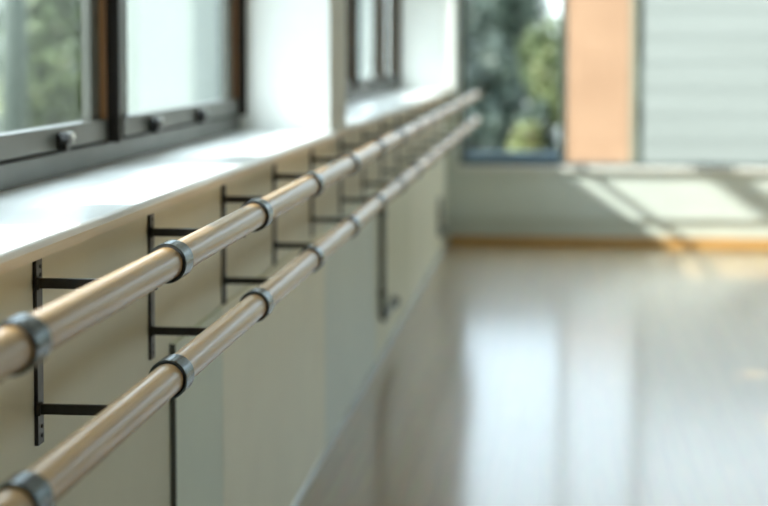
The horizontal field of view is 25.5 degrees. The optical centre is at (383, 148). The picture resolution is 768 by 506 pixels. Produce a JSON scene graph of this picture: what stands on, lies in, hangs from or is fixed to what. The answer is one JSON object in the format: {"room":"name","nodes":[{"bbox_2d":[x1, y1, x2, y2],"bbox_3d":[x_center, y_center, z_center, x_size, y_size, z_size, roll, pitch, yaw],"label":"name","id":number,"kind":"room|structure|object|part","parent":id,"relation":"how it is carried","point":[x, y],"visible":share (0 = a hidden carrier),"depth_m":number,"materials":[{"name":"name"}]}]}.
{"room":"exercise studio","nodes":[
{"label":"exercise studio","id":0,"kind":"room"},
{"bbox_2d":[0,0,445,505],"bbox_3d":[-0.506,-0.379,4.824,0.372,3.000,14.900,0,3,6],"label":"wall","id":1,"kind":"structure","parent":0,"point":[296,49],"depth_m":3.93,"materials":[{"name":"beige paint"}]},
{"bbox_2d":[0,314,53,505],"bbox_3d":[-0.505,0.347,1.903,0.264,0.325,0.055,0,3,8],"label":"bracket","id":2,"kind":"object","parent":1,"relation":"attached to","point":[33,484],"visible":0.77,"depth_m":1.87,"materials":[{"name":"metal"}]},
{"bbox_2d":[0,116,478,505],"bbox_3d":[0.090,0.114,6.674,0.050,0.050,11.044,0,3,6],"label":"barre","id":3,"kind":"object","parent":2,"relation":"attached to","point":[63,467],"visible":0.85,"depth_m":2.56,"materials":[{"name":"brown wood"}]},
{"bbox_2d":[0,91,478,380],"bbox_3d":[0.090,-0.064,6.664,0.050,0.050,11.044,0,3,6],"label":"barre","id":4,"kind":"object","parent":2,"relation":"attached to","point":[71,315],"visible":0.85,"depth_m":2.46,"materials":[{"name":"brown wood"}]},
{"bbox_2d":[32,240,193,445],"bbox_3d":[-0.429,0.304,2.640,0.264,0.325,0.055,0,3,8],"label":"bracket","id":5,"kind":"object","parent":1,"relation":"attached to","point":[182,363],"visible":0.61,"depth_m":2.65,"materials":[{"name":"black metal"}]},
{"bbox_3d":[-0.452,0.407,2.651,0.180,0.020,0.016,0,3,6],"label":"arm","id":6,"kind":"part","parent":5,"relation":"part of","materials":[{"name":"black paint"}]},
{"bbox_3d":[-0.446,0.209,2.639,0.192,0.020,0.016,0,3,6],"label":"arm","id":7,"kind":"part","parent":5,"relation":"part of","materials":[{"name":"black paint"}]},
{"bbox_2d":[0,0,246,190],"bbox_3d":[-0.785,-0.669,3.678,0.135,1.487,4.800,0,3,6],"label":"window","id":8,"kind":"structure","parent":1,"relation":"in","point":[106,134],"depth_m":4.29,"materials":[{"name":"grey metal"}]},
{"bbox_3d":[-0.787,-0.434,3.619,0.045,0.899,1.308,0,3,6],"label":"sash","id":9,"kind":"part","parent":8,"relation":"part of","materials":[{"name":"grey metal"}]},
{"bbox_3d":[-0.725,-0.025,3.929,0.017,0.027,0.083,0,3,6],"label":"stay arm","id":10,"kind":"part","parent":8,"relation":"part of","materials":[{"name":"silver metal"}]},
{"bbox_3d":[-0.785,-0.669,3.678,0.045,1.487,4.800,0,3,6],"label":"frame","id":11,"kind":"part","parent":8,"relation":"part of","materials":[{"name":"grey metal"}]},
{"bbox_3d":[-0.621,-0.528,5.223,0.045,0.899,1.598,0,3,6],"label":"sash","id":12,"kind":"part","parent":8,"relation":"part of","materials":[{"name":"grey metal"}]},
{"bbox_2d":[170,308,223,505],"bbox_3d":[-0.420,0.775,3.853,0.012,0.758,0.502,0,3,6],"label":"wall panel","id":13,"kind":"object","parent":1,"relation":"attached to","point":[196,416],"visible":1,"depth_m":3.83,"materials":[{"name":"grey paint"}]},
{"bbox_2d":[147,198,273,359],"bbox_3d":[-0.352,0.261,3.377,0.264,0.325,0.055,0,3,8],"label":"bracket","id":14,"kind":"object","parent":1,"relation":"attached to","point":[151,231],"visible":0.63,"depth_m":3.38,"materials":[{"name":"black metal"}]},
{"bbox_3d":[-0.375,0.364,3.388,0.180,0.020,0.016,0,3,6],"label":"arm","id":15,"kind":"part","parent":14,"relation":"part of","materials":[{"name":"black paint"}]},
{"bbox_3d":[-0.369,0.166,3.375,0.192,0.020,0.016,0,3,6],"label":"arm","id":16,"kind":"part","parent":14,"relation":"part of","materials":[{"name":"black paint"}]},
{"bbox_2d":[0,91,448,274],"bbox_3d":[-0.285,-0.092,6.782,0.380,0.029,11.000,0,3,6],"label":"window sill","id":17,"kind":"structure","parent":1,"relation":"attached to","point":[41,219],"depth_m":3.75,"materials":[{"name":"white paint"}]},
{"bbox_2d":[218,230,324,505],"bbox_3d":[-0.302,0.708,4.992,0.012,0.758,1.787,0,3,6],"label":"wall panel","id":18,"kind":"object","parent":1,"relation":"attached to","point":[274,372],"visible":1,"depth_m":4.90,"materials":[{"name":"grey"}]},
{"bbox_2d":[221,172,324,304],"bbox_3d":[-0.276,0.217,4.114,0.264,0.325,0.055,0,3,8],"label":"bracket","id":19,"kind":"object","parent":1,"relation":"attached to","point":[225,199],"visible":0.62,"depth_m":4.12,"materials":[{"name":"black metal"}]},
{"bbox_3d":[-0.299,0.320,4.124,0.180,0.020,0.016,0,3,6],"label":"arm","id":20,"kind":"part","parent":19,"relation":"part of","materials":[{"name":"black paint"}]},
{"bbox_3d":[-0.293,0.123,4.112,0.192,0.020,0.016,0,3,6],"label":"arm","id":21,"kind":"part","parent":19,"relation":"part of","materials":[{"name":"black paint"}]},
{"bbox_2d":[273,153,360,265],"bbox_3d":[-0.200,0.174,4.851,0.264,0.325,0.055,0,3,8],"label":"bracket","id":22,"kind":"object","parent":1,"relation":"attached to","point":[276,176],"visible":0.65,"depth_m":4.86,"materials":[{"name":"black metal"}]},
{"bbox_3d":[-0.223,0.277,4.861,0.180,0.020,0.016,0,3,6],"label":"arm","id":23,"kind":"part","parent":22,"relation":"part of","materials":[{"name":"black paint"}]},
{"bbox_3d":[-0.217,0.079,4.849,0.192,0.020,0.016,0,3,6],"label":"arm","id":24,"kind":"part","parent":22,"relation":"part of","materials":[{"name":"black paint"}]},
{"bbox_2d":[321,190,375,446],"bbox_3d":[-0.126,0.608,6.690,0.012,0.758,1.627,0,3,6],"label":"wall panel","id":25,"kind":"object","parent":1,"relation":"attached to","point":[350,271],"visible":0.93,"depth_m":6.55,"materials":[{"name":"grey"}]},
{"bbox_2d":[310,139,386,236],"bbox_3d":[-0.123,0.131,5.588,0.264,0.325,0.055,0,3,8],"label":"bracket","id":26,"kind":"object","parent":1,"relation":"attached to","point":[313,159],"visible":0.63,"depth_m":5.59,"materials":[{"name":"black metal"}]},
{"bbox_3d":[-0.146,0.234,5.598,0.180,0.020,0.016,0,3,6],"label":"arm","id":27,"kind":"part","parent":26,"relation":"part of","materials":[{"name":"black paint"}]},
{"bbox_3d":[-0.141,0.036,5.586,0.192,0.020,0.016,0,3,6],"label":"arm","id":28,"kind":"part","parent":26,"relation":"part of","materials":[{"name":"black paint"}]},
{"bbox_2d":[291,241,448,505],"bbox_3d":[-0.311,1.109,4.886,0.026,0.026,14.890,0,3,6],"label":"baseboard","id":29,"kind":"structure","parent":1,"relation":"attached to","point":[334,436],"depth_m":6.75,"materials":[{"name":"grey"}]},
{"bbox_2d":[339,129,406,215],"bbox_3d":[-0.047,0.087,6.324,0.264,0.325,0.055,0,3,8],"label":"bracket","id":30,"kind":"object","parent":1,"relation":"attached to","point":[341,146],"visible":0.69,"depth_m":6.33,"materials":[{"name":"black metal"}]},
{"bbox_3d":[-0.064,-0.007,6.322,0.192,0.020,0.016,0,3,6],"label":"arm","id":31,"kind":"part","parent":30,"relation":"part of","materials":[{"name":"black paint"}]},
{"bbox_3d":[-0.070,0.190,6.335,0.180,0.020,0.016,0,3,6],"label":"arm","id":32,"kind":"part","parent":30,"relation":"part of","materials":[{"name":"black paint"}]},
{"bbox_2d":[346,0,400,102],"bbox_3d":[-0.208,-0.994,9.213,0.113,1.487,5.450,0,3,6],"label":"window","id":33,"kind":"structure","parent":1,"relation":"in","point":[380,83],"depth_m":10.85,"materials":[{"name":"grey metal"}]},
{"bbox_3d":[-0.260,-0.733,8.708,0.045,0.899,1.338,0,3,6],"label":"sash","id":34,"kind":"part","parent":33,"relation":"part of","materials":[{"name":"grey metal"}]},
{"bbox_3d":[-0.105,-0.821,10.207,0.045,0.899,1.358,0,3,6],"label":"sash","id":35,"kind":"part","parent":33,"relation":"part of","materials":[{"name":"grey metal"}]},
{"bbox_3d":[-0.212,-0.994,9.213,0.045,1.487,5.450,0,3,6],"label":"frame","id":36,"kind":"part","parent":33,"relation":"part of","materials":[{"name":"grey metal"}]},
{"bbox_3d":[0.025,-0.895,11.459,0.045,0.899,0.838,0,3,6],"label":"sash","id":37,"kind":"part","parent":33,"relation":"part of","materials":[{"name":"grey metal"}]},
{"bbox_2d":[374,163,410,359],"bbox_3d":[0.050,0.508,8.393,0.012,0.758,1.797,0,3,6],"label":"wall panel","id":38,"kind":"object","parent":1,"relation":"attached to","point":[398,217],"visible":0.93,"depth_m":8.39,"materials":[{"name":"grey paint"}]},
{"bbox_2d":[378,190,399,321],"bbox_3d":[0.023,0.472,7.896,0.048,0.609,0.610,0,3,6],"label":"pipe","id":39,"kind":"object","parent":38,"relation":"attached to","point":[394,301],"visible":0.94,"depth_m":7.61,"materials":[{"name":"black metal"}]},
{"bbox_2d":[362,120,422,197],"bbox_3d":[0.029,0.044,7.061,0.264,0.325,0.055,0,3,8],"label":"bracket","id":40,"kind":"object","parent":1,"relation":"attached to","point":[364,136],"visible":0.66,"depth_m":7.07,"materials":[{"name":"black metal"}]},
{"bbox_3d":[0.006,0.147,7.072,0.180,0.020,0.016,0,3,6],"label":"arm","id":41,"kind":"part","parent":40,"relation":"part of","materials":[{"name":"black paint"}]},
{"bbox_3d":[0.012,-0.051,7.059,0.192,0.020,0.016,0,3,6],"label":"arm","id":42,"kind":"part","parent":40,"relation":"part of","materials":[{"name":"black paint"}]},
{"bbox_2d":[381,114,435,181],"bbox_3d":[0.105,0.001,7.798,0.264,0.325,0.055,0,3,8],"label":"bracket","id":43,"kind":"object","parent":1,"relation":"attached to","point":[383,128],"visible":0.56,"depth_m":7.80,"materials":[{"name":"black metal"}]},
{"bbox_3d":[0.088,-0.094,7.796,0.192,0.020,0.016,0,3,6],"label":"arm","id":44,"kind":"part","parent":43,"relation":"part of","materials":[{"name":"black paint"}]},
{"bbox_3d":[0.082,0.104,7.808,0.180,0.020,0.016,0,3,6],"label":"arm","id":45,"kind":"part","parent":43,"relation":"part of","materials":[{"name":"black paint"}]},
{"bbox_2d":[396,108,446,169],"bbox_3d":[0.182,-0.043,8.535,0.264,0.325,0.055,0,3,8],"label":"bracket","id":46,"kind":"object","parent":1,"relation":"attached to","point":[398,121],"visible":0.62,"depth_m":8.54,"materials":[{"name":"black metal"}]},
{"bbox_3d":[0.165,-0.137,8.533,0.192,0.020,0.016,0,3,6],"label":"arm","id":47,"kind":"part","parent":46,"relation":"part of","materials":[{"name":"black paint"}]},
{"bbox_3d":[0.159,0.060,8.545,0.180,0.020,0.016,0,3,6],"label":"arm","id":48,"kind":"part","parent":46,"relation":"part of","materials":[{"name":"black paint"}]},
{"bbox_2d":[411,139,443,300],"bbox_3d":[0.279,0.378,10.603,0.012,0.758,2.647,0,3,6],"label":"wall panel","id":49,"kind":"object","parent":1,"relation":"attached to","point":[426,244],"visible":0.79,"depth_m":10.28,"materials":[{"name":"grey paint"}]},
{"bbox_2d":[437,198,446,236],"bbox_3d":[0.389,0.451,11.437,0.048,0.274,0.360,0,3,6],"label":"pipe","id":50,"kind":"object","parent":49,"relation":"attached to","point":[442,230],"visible":1,"depth_m":11.27,"materials":[{"name":"grey metal"}]},
{"bbox_2d":[409,103,455,158],"bbox_3d":[0.258,-0.086,9.271,0.264,0.325,0.055,0,3,8],"label":"bracket","id":51,"kind":"object","parent":1,"relation":"attached to","point":[410,115],"visible":0.6,"depth_m":9.28,"materials":[{"name":"black metal"}]},
{"bbox_3d":[0.241,-0.181,9.270,0.192,0.020,0.016,0,3,6],"label":"arm","id":52,"kind":"part","parent":51,"relation":"part of","materials":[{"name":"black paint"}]},
{"bbox_3d":[0.235,0.017,9.282,0.180,0.020,0.016,0,3,6],"label":"arm","id":53,"kind":"part","parent":51,"relation":"part of","materials":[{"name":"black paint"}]},
{"bbox_2d":[421,99,462,150],"bbox_3d":[0.334,-0.129,10.008,0.264,0.325,0.055,0,3,8],"label":"bracket","id":54,"kind":"object","parent":1,"relation":"attached to","point":[422,110],"visible":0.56,"depth_m":10.01,"materials":[{"name":"black metal"}]},
{"bbox_3d":[0.311,-0.026,10.019,0.180,0.020,0.016,0,3,6],"label":"arm","id":55,"kind":"part","parent":54,"relation":"part of","materials":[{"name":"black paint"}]},
{"bbox_2d":[443,0,455,90],"bbox_3d":[0.464,-1.359,12.017,0.070,1.887,0.300,0,3,6],"label":"trim","id":56,"kind":"structure","parent":1,"relation":"attached to","point":[449,6],"depth_m":11.91,"materials":[{"name":"white paint"}]},
{"bbox_2d":[430,96,469,146],"bbox_3d":[0.410,-0.173,10.745,0.264,0.325,0.055,0,3,8],"label":"bracket","id":57,"kind":"object","parent":1,"relation":"attached to","point":[431,105],"visible":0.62,"depth_m":10.74,"materials":[{"name":"black metal"}]},
{"bbox_3d":[0.394,-0.267,10.743,0.192,0.020,0.016,0,3,6],"label":"arm","id":58,"kind":"part","parent":57,"relation":"part of","materials":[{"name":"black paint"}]},
{"bbox_3d":[0.388,-0.070,10.755,0.180,0.020,0.016,0,3,6],"label":"arm","id":59,"kind":"part","parent":57,"relation":"part of","materials":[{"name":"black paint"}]},
{"bbox_2d":[438,93,475,140],"bbox_3d":[0.487,-0.216,11.482,0.264,0.325,0.055,0,3,8],"label":"bracket","id":60,"kind":"object","parent":1,"relation":"attached to","point":[439,102],"visible":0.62,"depth_m":11.49,"materials":[{"name":"black metal"}]},
{"bbox_3d":[0.464,-0.113,11.492,0.180,0.020,0.016,0,3,6],"label":"arm","id":61,"kind":"part","parent":60,"relation":"part of","materials":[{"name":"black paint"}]},
{"bbox_2d":[298,243,767,505],"bbox_3d":[2.776,1.198,4.577,6.972,0.120,15.300,0,3,6],"label":"floor","id":62,"kind":"structure","parent":0,"point":[516,375],"depth_m":7.07,"materials":[{"name":"beige wood"}]},
{"bbox_2d":[445,0,767,242],"bbox_3d":[3.458,-0.803,12.042,6.772,3.000,0.300,0,3,6],"label":"wall","id":63,"kind":"structure","parent":0,"point":[482,203],"depth_m":12.17,"materials":[{"name":"white paint"}]},
{"bbox_2d":[450,235,767,247],"bbox_3d":[3.643,0.673,11.966,6.370,0.060,0.025,0,3,6],"label":"baseboard","id":64,"kind":"structure","parent":63,"relation":"attached to","point":[454,239],"depth_m":12.16,"materials":[{"name":"brown wood"}]},
{"bbox_2d":[459,165,767,172],"bbox_3d":[3.430,0.153,11.985,5.805,0.035,0.130,0,3,6],"label":"windowsill","id":65,"kind":"structure","parent":63,"relation":"attached to","point":[707,169],"depth_m":12.11,"materials":[{"name":"white paint"}]},
{"bbox_2d":[460,0,767,166],"bbox_3d":[3.439,-0.860,12.013,5.805,1.984,0.075,0,3,6],"label":"window","id":66,"kind":"structure","parent":63,"relation":"in","point":[466,157],"depth_m":12.25,"materials":[{"name":"grey"}]},
{"bbox_3d":[0.934,0.057,12.316,0.680,0.073,0.055,0,3,6],"label":"sash rail","id":67,"kind":"part","parent":66,"relation":"part of","materials":[{"name":"grey metal"}]},
{"label":"outside","id":68,"kind":"structure","parent":0,"visible":0},
{"bbox_2d":[466,101,559,151],"bbox_3d":[2.264,-0.100,29.881,120.000,0.001,120.000,0,3,6],"label":"ground","id":69,"kind":"structure","parent":68,"point":[526,103],"depth_m":33.75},
{"bbox_2d":[1,0,28,131],"bbox_3d":[-2.611,-0.777,12.017,0.180,3.450,0.180,0,3,6],"label":"post","id":70,"kind":"object","parent":69,"relation":"on","point":[13,12],"visible":0.48,"depth_m":11.96,"materials":[{"name":"grey paint"}]},
{"bbox_2d":[0,0,81,132],"bbox_3d":[-3.559,-0.826,17.837,1.468,2.888,1.208,3,5,43],"label":"tree","id":71,"kind":"object","parent":69,"relation":"on","point":[54,29],"visible":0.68,"depth_m":17.49,"materials":[{"name":"green plant"}]},
{"bbox_2d":[0,0,369,126],"bbox_3d":[-5.404,-2.448,35.320,8.200,4.050,23.100,0,3,6],"label":"sky","id":72,"kind":"structure","parent":69,"relation":"on","point":[174,47],"depth_m":23.85,"materials":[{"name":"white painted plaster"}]},
{"bbox_2d":[466,29,528,131],"bbox_3d":[1.740,-0.901,26.825,1.118,1.983,1.116,0,3,6],"label":"evergreen tree","id":73,"kind":"object","parent":69,"relation":"on","point":[492,72],"visible":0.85,"depth_m":26.51,"materials":[{"name":"green plant"}]},
{"bbox_2d":[467,0,551,66],"bbox_3d":[2.224,-2.589,37.801,2.632,4.063,2.970,-3,5,-42],"label":"evergreen tree","id":74,"kind":"object","parent":69,"relation":"on","point":[510,17],"visible":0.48,"depth_m":37.01,"materials":[{"name":"green plant"}]},
{"bbox_2d":[466,98,559,151],"bbox_3d":[1.219,-0.120,21.418,2.062,1.043,0.712,0,3,6],"label":"hedge","id":75,"kind":"object","parent":69,"relation":"on","point":[489,135],"visible":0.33,"depth_m":21.25,"materials":[{"name":"green plant"}]},
{"bbox_2d":[506,121,542,151],"bbox_3d":[1.698,0.056,20.512,0.412,0.813,0.444,-2,4,-25],"label":"leafy shrub","id":76,"kind":"object","parent":69,"relation":"on","point":[525,138],"visible":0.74,"depth_m":20.39,"materials":[{"name":"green plant"}]},
{"bbox_2d":[513,0,539,51],"bbox_3d":[2.957,-3.174,40.656,1.599,4.896,2.173,0,3,6],"label":"evergreen tree","id":77,"kind":"object","parent":69,"relation":"on","point":[518,45],"visible":0.02,"depth_m":39.87,"materials":[{"name":"green plant"}]},
{"bbox_2d":[515,14,560,133],"bbox_3d":[3.123,-1.437,32.688,1.266,2.364,0.977,0,3,6],"label":"tree","id":78,"kind":"object","parent":69,"relation":"on","point":[531,43],"visible":0.26,"depth_m":32.51,"materials":[{"name":"green plant"}]},
{"bbox_2d":[529,40,560,134],"bbox_3d":[2.872,-1.001,29.805,0.660,1.832,0.665,0,3,6],"label":"leafy shrub","id":79,"kind":"object","parent":69,"relation":"on","point":[546,83],"visible":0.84,"depth_m":29.69,"materials":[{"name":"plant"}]},
{"bbox_2d":[567,0,636,161],"bbox_3d":[2.500,-0.737,19.849,0.880,2.450,0.700,0,3,6],"label":"curtain","id":80,"kind":"object","parent":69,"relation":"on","point":[601,82],"visible":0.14,"depth_m":19.54,"materials":[{"name":"orange fabric"}]},
{"bbox_2d":[643,0,767,162],"bbox_3d":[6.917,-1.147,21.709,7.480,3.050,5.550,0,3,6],"label":"window blind","id":81,"kind":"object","parent":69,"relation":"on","point":[705,71],"visible":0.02,"depth_m":19.41,"materials":[{"name":"white fabric"}]}
]}

